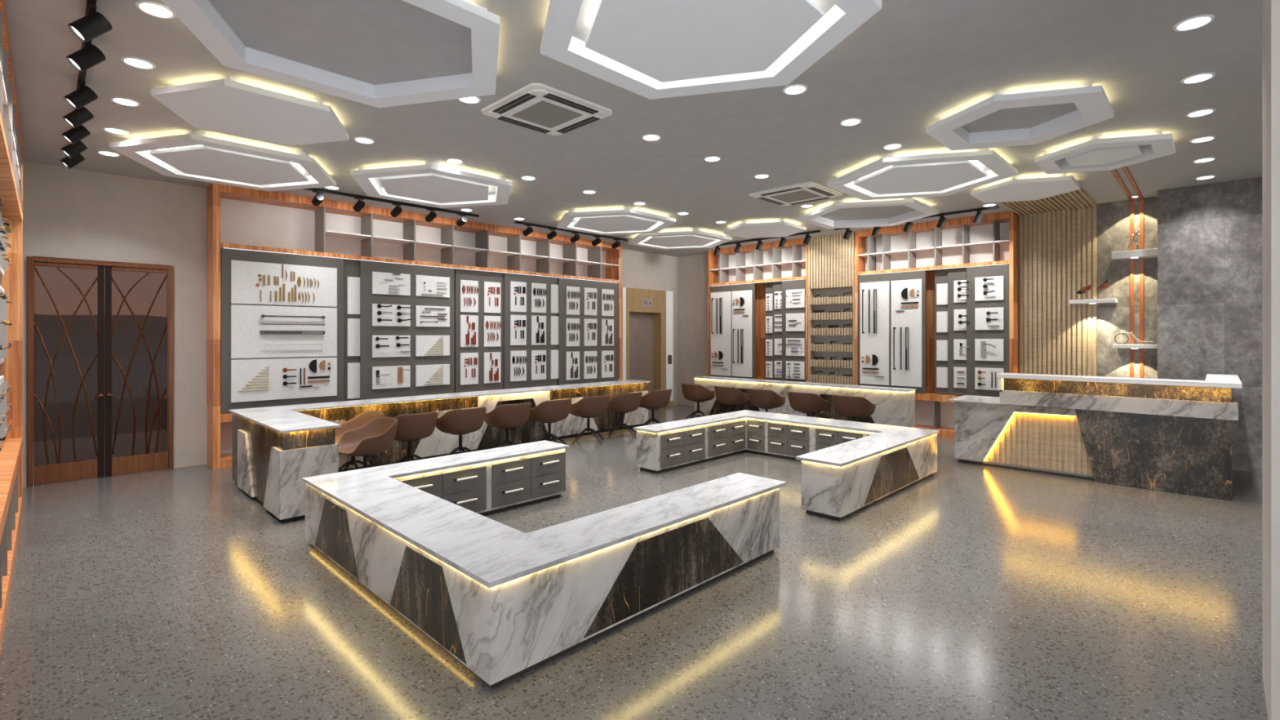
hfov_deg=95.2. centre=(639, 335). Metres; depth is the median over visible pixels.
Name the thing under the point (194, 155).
ceiling hexagon
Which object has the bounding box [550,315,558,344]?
board
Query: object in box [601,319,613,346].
board
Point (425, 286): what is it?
board
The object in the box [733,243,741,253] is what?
track spotlight
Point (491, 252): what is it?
shelf
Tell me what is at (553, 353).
board
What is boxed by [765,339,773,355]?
board
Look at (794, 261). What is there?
shelf
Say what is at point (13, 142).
shelf
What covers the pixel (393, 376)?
board
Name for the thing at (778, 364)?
board
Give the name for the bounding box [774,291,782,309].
board
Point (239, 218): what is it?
display cabinet
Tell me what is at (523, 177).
diffuser
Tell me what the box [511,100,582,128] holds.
grille
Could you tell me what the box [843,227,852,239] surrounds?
track spotlight
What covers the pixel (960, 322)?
board
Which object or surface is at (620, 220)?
ceiling hexagon
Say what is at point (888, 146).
diffuser
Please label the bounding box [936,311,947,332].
board
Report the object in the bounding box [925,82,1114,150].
ceiling hexagon
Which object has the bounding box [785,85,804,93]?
diffuser
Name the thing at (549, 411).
armchair
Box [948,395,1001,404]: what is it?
countertop
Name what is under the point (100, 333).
door
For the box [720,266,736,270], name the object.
shelf
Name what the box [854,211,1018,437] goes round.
display cabinet
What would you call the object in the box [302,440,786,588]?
island countertop
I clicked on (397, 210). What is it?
track spotlight
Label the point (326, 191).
track
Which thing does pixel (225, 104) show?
ceiling hexagon
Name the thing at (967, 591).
floor
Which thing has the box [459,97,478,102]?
diffuser
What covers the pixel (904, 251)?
shelf
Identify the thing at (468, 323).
board
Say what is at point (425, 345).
board
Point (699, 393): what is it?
armchair
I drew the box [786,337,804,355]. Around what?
board
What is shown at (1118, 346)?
floating shelf
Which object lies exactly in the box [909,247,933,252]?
shelf
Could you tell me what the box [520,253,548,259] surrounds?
shelf
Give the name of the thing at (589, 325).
board
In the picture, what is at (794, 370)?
board
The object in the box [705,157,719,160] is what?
diffuser
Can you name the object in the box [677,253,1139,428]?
wall
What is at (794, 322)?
board
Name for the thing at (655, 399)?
armchair
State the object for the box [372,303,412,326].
board
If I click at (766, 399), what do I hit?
armchair
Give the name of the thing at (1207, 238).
wall
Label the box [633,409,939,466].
island countertop
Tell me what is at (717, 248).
track spotlight
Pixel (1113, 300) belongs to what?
floating shelf
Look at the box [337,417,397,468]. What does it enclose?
armchair
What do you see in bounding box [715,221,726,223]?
recessed light
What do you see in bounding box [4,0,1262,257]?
ceiling
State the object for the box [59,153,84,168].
track spotlight
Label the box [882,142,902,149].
recessed light
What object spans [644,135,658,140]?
diffuser
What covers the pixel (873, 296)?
board
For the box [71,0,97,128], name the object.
track
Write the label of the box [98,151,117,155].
diffuser
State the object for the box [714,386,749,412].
armchair
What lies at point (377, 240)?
shelf
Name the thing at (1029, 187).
ceiling hexagon
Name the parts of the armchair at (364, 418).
leg, leg, leg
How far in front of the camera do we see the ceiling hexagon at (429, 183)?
6.59 m
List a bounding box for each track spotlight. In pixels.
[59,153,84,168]
[60,140,87,158]
[61,124,90,144]
[62,106,93,128]
[63,80,97,109]
[66,40,106,71]
[67,3,112,42]
[311,190,324,205]
[352,197,364,212]
[390,203,402,217]
[425,208,436,222]
[456,213,467,226]
[522,224,533,235]
[546,228,556,239]
[569,232,579,243]
[591,235,600,245]
[611,239,621,248]
[713,245,720,255]
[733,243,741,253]
[755,240,763,250]
[778,236,786,248]
[803,233,811,244]
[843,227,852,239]
[871,226,880,236]
[902,221,912,232]
[936,215,946,228]
[973,209,984,224]
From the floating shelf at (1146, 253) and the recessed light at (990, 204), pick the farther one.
the recessed light at (990, 204)
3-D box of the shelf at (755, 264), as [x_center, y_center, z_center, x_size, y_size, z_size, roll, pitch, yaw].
[2.487,-1.377,11.397,0.397,0.018,0.297,0,0,45]
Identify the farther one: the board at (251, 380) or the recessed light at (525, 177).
the board at (251, 380)
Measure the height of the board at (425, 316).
0.306 m
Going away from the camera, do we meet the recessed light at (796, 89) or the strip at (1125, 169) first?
the recessed light at (796, 89)
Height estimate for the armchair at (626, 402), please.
0.696 m
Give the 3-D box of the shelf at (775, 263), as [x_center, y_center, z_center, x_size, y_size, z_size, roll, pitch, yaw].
[2.788,-1.377,11.100,0.405,0.018,0.297,0,0,45]
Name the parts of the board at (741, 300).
rod pull, rod pull, half moon pull, frame pull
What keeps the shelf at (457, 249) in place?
attached to the display cabinet at (239, 218)
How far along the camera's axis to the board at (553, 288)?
10.31 m
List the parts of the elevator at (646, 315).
sliding panel door, sliding panel door, call button plate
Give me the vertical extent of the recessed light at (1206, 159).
0.006 m
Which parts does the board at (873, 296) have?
rod pull, half moon pull, rod pull, bar pull, bar pull, half moon pull, frame pull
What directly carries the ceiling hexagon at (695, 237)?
attached to the ceiling
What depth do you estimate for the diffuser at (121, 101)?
4.46 m
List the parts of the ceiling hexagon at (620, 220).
panel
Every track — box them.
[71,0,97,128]
[301,187,479,217]
[515,221,627,240]
[718,230,820,245]
[834,205,999,230]
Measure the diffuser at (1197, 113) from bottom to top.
0.003 m
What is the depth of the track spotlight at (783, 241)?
10.35 m
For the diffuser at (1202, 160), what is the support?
attached to the recessed light at (1206, 159)
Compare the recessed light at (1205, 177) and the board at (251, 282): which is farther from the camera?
the board at (251, 282)
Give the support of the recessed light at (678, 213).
in the ceiling
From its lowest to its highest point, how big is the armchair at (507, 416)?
0.696 m
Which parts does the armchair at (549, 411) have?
leg, leg, leg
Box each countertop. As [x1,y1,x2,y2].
[228,379,650,520]
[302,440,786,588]
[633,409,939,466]
[692,375,916,427]
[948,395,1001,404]
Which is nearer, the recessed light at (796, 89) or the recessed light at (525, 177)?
the recessed light at (796, 89)
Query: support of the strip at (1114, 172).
attached to the wall at (1207, 238)
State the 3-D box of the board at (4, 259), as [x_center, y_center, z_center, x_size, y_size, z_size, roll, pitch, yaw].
[-5.346,-0.762,4.919,0.720,0.465,0.070,0,0,45]
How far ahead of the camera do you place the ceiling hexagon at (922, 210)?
8.24 m
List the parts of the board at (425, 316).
bar pull, bar pull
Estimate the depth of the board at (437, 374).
8.68 m
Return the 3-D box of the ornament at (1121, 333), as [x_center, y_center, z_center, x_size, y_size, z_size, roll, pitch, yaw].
[6.378,0.019,7.531,0.416,0.181,0.014,0,0,45]
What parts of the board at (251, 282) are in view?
bar pull, bar pull, bar pull, bar pull, bar pull, bar pull, bar pull, oval pull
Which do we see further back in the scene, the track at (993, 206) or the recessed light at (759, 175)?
the track at (993, 206)
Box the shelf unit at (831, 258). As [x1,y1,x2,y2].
[808,231,854,385]
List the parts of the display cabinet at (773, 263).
post, sliding panel, rail, rail, panel, panel, sliding panel, sliding panel, sliding panel, post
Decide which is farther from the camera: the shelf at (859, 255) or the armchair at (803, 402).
the shelf at (859, 255)
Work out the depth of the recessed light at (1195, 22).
3.33 m
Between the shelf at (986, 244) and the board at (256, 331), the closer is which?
the board at (256, 331)
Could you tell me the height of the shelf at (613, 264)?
0.018 m
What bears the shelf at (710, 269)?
attached to the display cabinet at (773, 263)
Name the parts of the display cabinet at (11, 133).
rail, rail, post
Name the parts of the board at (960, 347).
lever plate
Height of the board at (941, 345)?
0.320 m
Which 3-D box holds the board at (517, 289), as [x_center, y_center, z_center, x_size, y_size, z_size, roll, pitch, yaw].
[-2.029,-0.656,9.787,0.040,0.503,0.305,0,0,45]
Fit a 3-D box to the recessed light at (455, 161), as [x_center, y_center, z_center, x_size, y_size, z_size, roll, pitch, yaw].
[-1.895,-1.787,5.978,0.176,0.006,0.176,0,0,45]
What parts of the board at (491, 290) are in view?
bar pull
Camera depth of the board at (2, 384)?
4.86 m
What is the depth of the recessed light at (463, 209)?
8.30 m
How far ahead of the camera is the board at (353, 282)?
7.94 m
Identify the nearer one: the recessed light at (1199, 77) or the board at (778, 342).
the recessed light at (1199, 77)
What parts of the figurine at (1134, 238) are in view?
leg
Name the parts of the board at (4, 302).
rod pull, rod pull, rod pull, rod pull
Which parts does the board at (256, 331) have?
rod pull, frame pull, rod pull, rod pull, rod pull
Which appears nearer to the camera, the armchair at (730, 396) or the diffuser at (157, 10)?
the diffuser at (157, 10)
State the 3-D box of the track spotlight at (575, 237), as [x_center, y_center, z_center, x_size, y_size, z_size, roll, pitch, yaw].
[-1.104,-1.671,9.945,0.174,0.168,0.110,0,0,45]
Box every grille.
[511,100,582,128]
[769,190,821,202]
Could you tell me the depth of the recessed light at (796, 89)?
4.23 m
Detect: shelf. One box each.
[2,75,7,105]
[8,108,12,129]
[12,131,15,150]
[325,230,371,239]
[373,235,413,244]
[415,240,452,248]
[453,245,487,253]
[488,249,519,256]
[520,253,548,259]
[550,257,575,262]
[577,259,600,265]
[601,262,618,267]
[709,268,719,271]
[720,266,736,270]
[737,265,753,268]
[754,263,772,266]
[773,261,792,265]
[793,260,805,263]
[857,253,867,257]
[868,252,882,256]
[883,249,907,254]
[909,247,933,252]
[935,244,962,249]
[964,241,992,247]
[994,240,1008,244]
[1069,297,1117,304]
[1111,248,1157,260]
[1112,344,1157,348]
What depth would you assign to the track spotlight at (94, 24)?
3.11 m
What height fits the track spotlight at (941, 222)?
0.190 m
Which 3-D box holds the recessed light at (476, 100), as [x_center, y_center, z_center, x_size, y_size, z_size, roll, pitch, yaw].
[-1.288,-1.787,4.408,0.176,0.006,0.176,0,0,45]
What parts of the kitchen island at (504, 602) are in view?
stone panel, drawer, stone panel, drawer, drawer, drawer, drawer, drawer, drawer, stone panel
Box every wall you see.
[22,160,677,487]
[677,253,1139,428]
[1097,177,1262,473]
[1262,0,1279,719]
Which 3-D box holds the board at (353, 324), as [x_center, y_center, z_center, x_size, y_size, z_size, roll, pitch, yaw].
[-3.870,0.018,7.986,0.018,0.509,0.240,0,0,45]
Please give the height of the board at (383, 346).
0.306 m
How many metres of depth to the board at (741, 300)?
11.61 m
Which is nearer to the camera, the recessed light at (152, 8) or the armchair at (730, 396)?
the recessed light at (152, 8)
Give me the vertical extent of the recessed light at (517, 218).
0.006 m
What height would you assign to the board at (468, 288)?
0.499 m
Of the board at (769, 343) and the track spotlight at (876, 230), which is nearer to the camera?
the track spotlight at (876, 230)
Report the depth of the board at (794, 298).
10.79 m
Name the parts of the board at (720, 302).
rod pull, rod pull, frame pull, half moon pull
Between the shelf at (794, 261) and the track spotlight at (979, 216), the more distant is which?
the shelf at (794, 261)
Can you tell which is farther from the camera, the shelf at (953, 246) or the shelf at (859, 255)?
the shelf at (859, 255)
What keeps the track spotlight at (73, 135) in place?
attached to the track at (82, 75)
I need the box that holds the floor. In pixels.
[0,404,1268,719]
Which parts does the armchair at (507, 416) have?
leg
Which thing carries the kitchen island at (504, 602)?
on the floor
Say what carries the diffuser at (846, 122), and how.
attached to the recessed light at (849, 122)
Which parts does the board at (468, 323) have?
bar pull, bar pull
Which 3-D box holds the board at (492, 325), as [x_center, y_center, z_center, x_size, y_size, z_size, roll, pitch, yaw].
[-2.388,-0.076,9.473,0.034,0.497,0.302,0,0,45]
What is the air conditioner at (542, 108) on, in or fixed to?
attached to the ceiling
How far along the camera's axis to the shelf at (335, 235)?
8.02 m
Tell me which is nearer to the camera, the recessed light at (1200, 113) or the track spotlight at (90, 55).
the track spotlight at (90, 55)
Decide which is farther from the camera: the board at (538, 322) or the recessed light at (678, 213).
the board at (538, 322)
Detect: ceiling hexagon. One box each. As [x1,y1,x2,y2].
[109,130,336,191]
[151,75,348,146]
[161,0,499,107]
[351,160,511,208]
[540,0,881,99]
[556,206,675,235]
[627,227,732,249]
[723,218,806,238]
[796,197,939,228]
[826,147,1017,199]
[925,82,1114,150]
[970,173,1080,203]
[1034,130,1175,173]
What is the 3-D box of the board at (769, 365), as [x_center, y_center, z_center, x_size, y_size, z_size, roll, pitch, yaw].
[2.495,0.646,11.292,0.156,0.317,0.040,0,0,45]
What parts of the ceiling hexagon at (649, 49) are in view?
panel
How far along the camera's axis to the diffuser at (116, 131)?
5.09 m
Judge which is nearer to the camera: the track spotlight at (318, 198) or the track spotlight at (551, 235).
the track spotlight at (318, 198)
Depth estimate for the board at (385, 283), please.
8.24 m
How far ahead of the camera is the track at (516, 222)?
9.81 m
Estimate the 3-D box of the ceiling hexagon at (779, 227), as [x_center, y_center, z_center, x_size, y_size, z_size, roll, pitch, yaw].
[2.020,-1.742,9.505,1.143,0.097,1.320,0,0,45]
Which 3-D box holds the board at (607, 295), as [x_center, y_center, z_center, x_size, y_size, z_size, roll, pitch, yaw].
[-0.614,-0.639,11.180,0.034,0.508,0.308,0,0,45]
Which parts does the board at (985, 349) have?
plate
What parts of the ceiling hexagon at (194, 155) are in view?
panel, panel mount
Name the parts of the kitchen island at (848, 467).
drawer, drawer, drawer, drawer, drawer, drawer, drawer, drawer, drawer, drawer, drawer, drawer, drawer, drawer, drawer, drawer, drawer, stone panel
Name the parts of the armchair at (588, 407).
leg, leg, leg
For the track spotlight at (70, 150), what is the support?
attached to the track at (82, 75)
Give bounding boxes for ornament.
[1075,280,1097,299]
[1096,278,1112,298]
[1114,330,1156,344]
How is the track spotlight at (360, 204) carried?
attached to the track at (326, 191)
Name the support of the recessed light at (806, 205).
in the ceiling
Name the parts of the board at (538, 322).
bar pull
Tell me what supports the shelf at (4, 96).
attached to the display cabinet at (11, 133)
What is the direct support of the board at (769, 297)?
attached to the display cabinet at (773, 263)
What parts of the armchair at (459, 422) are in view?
leg, leg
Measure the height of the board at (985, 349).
0.322 m
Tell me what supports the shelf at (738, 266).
attached to the display cabinet at (773, 263)
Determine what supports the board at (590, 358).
attached to the display cabinet at (239, 218)
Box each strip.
[1110,168,1133,377]
[1121,166,1143,377]
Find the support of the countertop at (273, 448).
on the floor
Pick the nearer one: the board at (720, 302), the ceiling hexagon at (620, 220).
the ceiling hexagon at (620, 220)
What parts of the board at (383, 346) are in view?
lever handle, lever handle, lever handle, lever handle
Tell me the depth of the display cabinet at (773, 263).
11.46 m
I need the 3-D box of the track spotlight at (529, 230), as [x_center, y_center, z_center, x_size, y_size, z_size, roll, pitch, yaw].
[-1.777,-1.671,9.264,0.174,0.168,0.110,0,0,45]
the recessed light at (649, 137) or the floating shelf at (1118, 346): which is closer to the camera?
the recessed light at (649, 137)
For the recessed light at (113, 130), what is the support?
in the ceiling
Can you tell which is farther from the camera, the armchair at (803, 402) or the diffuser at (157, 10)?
the armchair at (803, 402)
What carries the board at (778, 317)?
attached to the display cabinet at (773, 263)
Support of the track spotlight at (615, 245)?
attached to the track at (516, 222)
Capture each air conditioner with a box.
[480,83,612,135]
[748,181,843,205]
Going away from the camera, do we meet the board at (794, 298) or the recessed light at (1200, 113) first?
the recessed light at (1200, 113)
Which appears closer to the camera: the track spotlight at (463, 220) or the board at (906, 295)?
the track spotlight at (463, 220)
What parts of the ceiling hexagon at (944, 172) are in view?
panel mount, panel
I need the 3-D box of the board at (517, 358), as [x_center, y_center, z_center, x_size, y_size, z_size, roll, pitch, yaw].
[-2.031,0.500,9.789,0.034,0.509,0.305,0,0,45]
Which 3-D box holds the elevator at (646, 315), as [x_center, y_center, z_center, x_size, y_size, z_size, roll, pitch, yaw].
[0.018,0.278,12.565,0.361,2.545,1.900,0,0,45]
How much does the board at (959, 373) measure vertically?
0.315 m
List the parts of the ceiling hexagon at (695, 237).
panel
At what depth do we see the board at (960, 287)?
8.88 m
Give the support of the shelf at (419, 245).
attached to the display cabinet at (239, 218)
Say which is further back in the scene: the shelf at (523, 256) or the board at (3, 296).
the shelf at (523, 256)
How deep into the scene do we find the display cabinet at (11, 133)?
4.40 m
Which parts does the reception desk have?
panel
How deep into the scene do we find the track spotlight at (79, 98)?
4.03 m
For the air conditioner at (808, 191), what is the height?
0.038 m
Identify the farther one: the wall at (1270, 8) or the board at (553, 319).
the board at (553, 319)
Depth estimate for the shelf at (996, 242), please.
8.53 m
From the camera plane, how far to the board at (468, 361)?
9.17 m
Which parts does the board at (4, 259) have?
rod pull, rod pull, rod pull, rod pull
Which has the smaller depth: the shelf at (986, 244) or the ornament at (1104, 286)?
the ornament at (1104, 286)
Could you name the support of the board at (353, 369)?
attached to the display cabinet at (239, 218)
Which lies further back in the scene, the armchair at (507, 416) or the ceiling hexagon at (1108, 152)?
the armchair at (507, 416)
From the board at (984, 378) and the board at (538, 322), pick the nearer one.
the board at (984, 378)
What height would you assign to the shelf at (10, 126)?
0.018 m
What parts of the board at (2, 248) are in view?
rod pull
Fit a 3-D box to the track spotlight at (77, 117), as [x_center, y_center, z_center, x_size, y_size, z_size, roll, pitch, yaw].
[-4.249,-1.661,4.422,0.110,0.189,0.173,0,0,45]
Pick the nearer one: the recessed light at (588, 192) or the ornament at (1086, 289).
the recessed light at (588, 192)
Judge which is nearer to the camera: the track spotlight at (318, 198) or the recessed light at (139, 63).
the recessed light at (139, 63)
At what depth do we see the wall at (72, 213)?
6.74 m
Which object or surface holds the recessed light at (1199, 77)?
in the ceiling
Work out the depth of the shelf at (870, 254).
9.87 m
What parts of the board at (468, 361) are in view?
bar pull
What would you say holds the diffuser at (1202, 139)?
attached to the recessed light at (1204, 139)
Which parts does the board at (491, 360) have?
bar pull, bar pull, bar pull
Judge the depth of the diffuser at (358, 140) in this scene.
5.34 m
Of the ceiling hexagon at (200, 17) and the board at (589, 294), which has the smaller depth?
the ceiling hexagon at (200, 17)
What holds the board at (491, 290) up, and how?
attached to the display cabinet at (239, 218)
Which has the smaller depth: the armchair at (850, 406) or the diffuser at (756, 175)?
the diffuser at (756, 175)
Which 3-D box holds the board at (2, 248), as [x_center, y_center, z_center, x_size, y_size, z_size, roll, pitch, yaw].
[-4.784,-0.762,4.363,0.720,0.465,0.070,0,0,45]
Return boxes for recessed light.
[96,150,120,156]
[102,127,128,134]
[110,97,140,106]
[120,56,155,69]
[134,0,176,18]
[324,186,340,189]
[353,137,374,143]
[445,158,463,164]
[457,96,481,103]
[460,208,472,211]
[513,217,524,220]
[520,175,536,180]
[582,190,595,194]
[633,201,645,204]
[641,133,661,141]
[676,212,688,214]
[703,155,720,161]
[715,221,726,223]
[753,173,769,178]
[782,84,807,94]
[800,204,813,207]
[840,118,862,126]
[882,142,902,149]
[982,203,996,206]
[1173,13,1215,31]
[1180,72,1215,84]
[1185,108,1215,117]
[1189,136,1216,142]
[1192,157,1216,163]
[1195,175,1216,179]
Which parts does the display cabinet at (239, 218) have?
post, panel, sliding panel, sliding panel, sliding panel, panel, rail, rail, sliding panel, sliding panel, sliding panel, post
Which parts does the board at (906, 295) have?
rod pull, rod pull, half moon pull, frame pull, bar pull, bar pull, half moon pull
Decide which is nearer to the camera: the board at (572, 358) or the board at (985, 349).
the board at (985, 349)
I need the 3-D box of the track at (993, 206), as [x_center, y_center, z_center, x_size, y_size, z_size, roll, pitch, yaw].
[4.078,-1.772,8.863,2.380,0.035,0.036,0,0,45]
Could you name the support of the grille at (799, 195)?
attached to the air conditioner at (808, 191)
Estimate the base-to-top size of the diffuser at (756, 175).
0.003 m
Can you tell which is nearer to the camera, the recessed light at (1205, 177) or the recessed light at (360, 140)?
the recessed light at (360, 140)
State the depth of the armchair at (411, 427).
6.48 m
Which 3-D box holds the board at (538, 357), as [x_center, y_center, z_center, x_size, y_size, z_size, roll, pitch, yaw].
[-1.738,0.500,10.082,0.040,0.509,0.298,0,0,45]
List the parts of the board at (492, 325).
oval pull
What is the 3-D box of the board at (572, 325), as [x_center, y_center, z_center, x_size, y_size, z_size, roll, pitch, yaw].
[-1.209,-0.067,10.577,0.034,0.506,0.302,0,0,45]
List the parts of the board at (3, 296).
rod pull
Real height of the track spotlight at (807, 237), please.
0.190 m
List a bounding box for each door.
[26,256,173,487]
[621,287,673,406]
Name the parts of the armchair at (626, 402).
leg, leg, leg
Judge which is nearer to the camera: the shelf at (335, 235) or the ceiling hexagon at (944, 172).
the ceiling hexagon at (944, 172)
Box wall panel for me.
[999,175,1097,376]
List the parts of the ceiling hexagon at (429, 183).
panel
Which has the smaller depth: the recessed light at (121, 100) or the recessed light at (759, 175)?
the recessed light at (121, 100)
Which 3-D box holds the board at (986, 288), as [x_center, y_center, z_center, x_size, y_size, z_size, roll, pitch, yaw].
[5.106,-0.697,8.560,0.369,0.347,0.068,0,0,45]
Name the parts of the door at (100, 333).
glass pane, glass pane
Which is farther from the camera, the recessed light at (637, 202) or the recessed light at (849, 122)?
the recessed light at (637, 202)
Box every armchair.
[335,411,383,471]
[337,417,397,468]
[392,411,437,463]
[435,406,486,455]
[484,402,531,448]
[528,398,572,444]
[569,394,609,444]
[606,391,641,438]
[639,388,671,426]
[680,383,714,419]
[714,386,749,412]
[747,388,785,412]
[787,391,827,416]
[831,395,875,421]
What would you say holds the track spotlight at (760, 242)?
attached to the track at (815, 231)
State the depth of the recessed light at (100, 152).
5.73 m
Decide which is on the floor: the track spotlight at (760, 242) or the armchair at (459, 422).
the armchair at (459, 422)
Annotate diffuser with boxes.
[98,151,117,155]
[105,128,126,133]
[113,98,137,105]
[124,58,151,68]
[139,3,172,17]
[325,186,337,189]
[355,137,373,142]
[448,159,462,163]
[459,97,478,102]
[522,176,534,179]
[583,191,595,193]
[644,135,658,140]
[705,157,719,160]
[755,174,768,177]
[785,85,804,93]
[842,119,859,125]
[884,144,900,149]
[1177,17,1210,30]
[1184,74,1212,83]
[1188,110,1212,116]
[1191,137,1213,142]
[1195,158,1213,162]
[1197,176,1213,179]
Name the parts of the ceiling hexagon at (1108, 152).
panel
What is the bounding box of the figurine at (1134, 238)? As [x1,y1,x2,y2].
[1125,231,1141,250]
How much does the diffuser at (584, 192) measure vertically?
0.003 m
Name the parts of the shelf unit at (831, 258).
lever handle, lever handle, shelf, shelf, shelf, shelf, shelf, shelf, lever handle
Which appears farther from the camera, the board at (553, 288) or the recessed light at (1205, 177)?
the board at (553, 288)
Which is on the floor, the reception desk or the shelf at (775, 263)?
the reception desk
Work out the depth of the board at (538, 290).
10.07 m
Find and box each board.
[0,211,8,262]
[0,217,12,275]
[0,285,12,364]
[0,289,8,359]
[0,375,12,438]
[0,386,8,444]
[231,260,337,306]
[231,304,337,358]
[231,357,337,402]
[346,276,359,314]
[346,318,359,355]
[346,362,359,399]
[372,271,410,295]
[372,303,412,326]
[372,335,410,357]
[372,365,410,389]
[415,275,449,297]
[415,305,449,326]
[415,335,449,355]
[415,364,449,386]
[460,280,478,312]
[460,315,478,346]
[460,352,478,385]
[484,281,500,313]
[484,315,501,346]
[484,351,500,383]
[510,280,526,311]
[510,315,526,345]
[510,350,526,381]
[531,282,546,312]
[531,315,546,345]
[531,350,546,380]
[550,284,558,313]
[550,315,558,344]
[550,350,558,378]
[565,286,579,315]
[565,318,579,346]
[565,351,579,380]
[583,287,596,315]
[583,318,596,346]
[583,351,597,378]
[601,288,613,315]
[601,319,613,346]
[601,350,613,377]
[710,291,731,376]
[732,289,751,377]
[765,293,773,311]
[765,315,773,333]
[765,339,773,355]
[765,360,773,377]
[773,314,782,331]
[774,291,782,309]
[774,338,782,355]
[774,360,782,377]
[786,288,804,307]
[786,312,804,331]
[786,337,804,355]
[786,360,804,379]
[859,280,888,385]
[891,279,921,386]
[936,283,947,305]
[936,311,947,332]
[936,340,947,360]
[936,367,947,387]
[953,280,968,302]
[953,309,969,330]
[953,339,968,359]
[953,367,966,388]
[974,275,1004,301]
[974,306,1004,329]
[974,338,1004,360]
[974,367,1004,390]
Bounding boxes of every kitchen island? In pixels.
[302,440,786,688]
[633,409,939,520]
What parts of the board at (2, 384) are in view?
rod pull, rod pull, rod pull, rod pull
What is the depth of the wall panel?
8.21 m
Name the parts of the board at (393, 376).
plate, plate, plate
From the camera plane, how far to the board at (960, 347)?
8.88 m
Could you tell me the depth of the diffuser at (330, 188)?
7.06 m
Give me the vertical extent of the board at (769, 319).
0.324 m
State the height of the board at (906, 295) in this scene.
1.712 m
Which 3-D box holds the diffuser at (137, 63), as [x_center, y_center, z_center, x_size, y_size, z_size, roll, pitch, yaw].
[-3.287,-1.788,3.830,0.140,0.003,0.140,0,0,45]
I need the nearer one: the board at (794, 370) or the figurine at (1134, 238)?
the figurine at (1134, 238)
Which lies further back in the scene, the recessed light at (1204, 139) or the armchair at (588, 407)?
the armchair at (588, 407)
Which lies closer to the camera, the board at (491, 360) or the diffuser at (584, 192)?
the diffuser at (584, 192)
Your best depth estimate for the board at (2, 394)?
4.51 m
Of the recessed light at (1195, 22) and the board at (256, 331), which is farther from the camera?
the board at (256, 331)
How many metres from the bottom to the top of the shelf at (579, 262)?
0.018 m
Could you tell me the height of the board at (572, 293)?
0.508 m
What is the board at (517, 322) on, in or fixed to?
attached to the display cabinet at (239, 218)
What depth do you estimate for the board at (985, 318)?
8.56 m
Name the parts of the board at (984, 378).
bar pull, bar pull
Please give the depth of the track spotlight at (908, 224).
8.84 m
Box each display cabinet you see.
[0,0,22,653]
[206,182,621,469]
[707,238,808,382]
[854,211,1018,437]
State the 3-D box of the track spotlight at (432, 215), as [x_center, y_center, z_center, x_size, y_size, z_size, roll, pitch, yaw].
[-2.905,-1.671,8.122,0.174,0.168,0.110,0,0,45]
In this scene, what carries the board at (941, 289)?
attached to the display cabinet at (962, 242)
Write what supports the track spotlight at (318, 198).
attached to the track at (326, 191)
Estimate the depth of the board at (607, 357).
11.18 m
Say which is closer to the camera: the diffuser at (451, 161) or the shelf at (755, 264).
the diffuser at (451, 161)
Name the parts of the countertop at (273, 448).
marble panel, marble panel, marble panel, marble panel, marble panel, marble panel, marble panel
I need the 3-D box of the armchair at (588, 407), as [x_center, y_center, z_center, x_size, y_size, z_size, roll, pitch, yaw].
[-0.749,1.203,8.563,0.599,0.696,0.579,0,0,-21]
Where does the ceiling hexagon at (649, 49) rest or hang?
attached to the ceiling
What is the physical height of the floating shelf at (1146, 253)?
0.094 m
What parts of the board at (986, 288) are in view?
lever handle, lever handle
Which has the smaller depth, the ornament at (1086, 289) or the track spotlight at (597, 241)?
the ornament at (1086, 289)
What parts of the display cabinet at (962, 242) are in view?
post, sliding panel, panel, rail, rail, panel, panel, sliding panel, sliding panel, sliding panel, post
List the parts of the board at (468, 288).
oval pull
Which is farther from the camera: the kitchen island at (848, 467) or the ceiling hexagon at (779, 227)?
the ceiling hexagon at (779, 227)
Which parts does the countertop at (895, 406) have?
stone panel, stone panel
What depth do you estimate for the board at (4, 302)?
4.82 m
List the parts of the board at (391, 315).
lever handle, lever handle, lever handle, lever handle, lever handle, lever handle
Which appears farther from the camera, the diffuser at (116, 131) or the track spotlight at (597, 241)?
the track spotlight at (597, 241)
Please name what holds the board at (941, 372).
attached to the display cabinet at (962, 242)
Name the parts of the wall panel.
slatted panel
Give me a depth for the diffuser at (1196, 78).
4.06 m
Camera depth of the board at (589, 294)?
10.86 m
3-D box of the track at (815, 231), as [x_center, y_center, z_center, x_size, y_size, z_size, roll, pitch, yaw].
[2.239,-1.772,10.680,2.270,0.035,0.036,0,0,45]
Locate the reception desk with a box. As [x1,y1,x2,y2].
[948,373,1242,500]
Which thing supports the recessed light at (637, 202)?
in the ceiling
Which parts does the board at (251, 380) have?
lever handle, lever handle, lever handle, bar pull, bar pull, half moon pull, bar pull, bar pull, half moon pull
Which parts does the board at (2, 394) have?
rod pull, lever handle, lever handle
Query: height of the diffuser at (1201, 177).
0.003 m
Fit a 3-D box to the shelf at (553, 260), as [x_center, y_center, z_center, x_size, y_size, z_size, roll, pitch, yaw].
[-1.506,-1.377,10.560,0.377,0.018,0.580,0,0,45]
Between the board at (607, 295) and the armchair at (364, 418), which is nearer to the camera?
the armchair at (364, 418)
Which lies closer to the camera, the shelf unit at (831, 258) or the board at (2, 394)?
the board at (2, 394)
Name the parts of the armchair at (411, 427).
leg, leg, leg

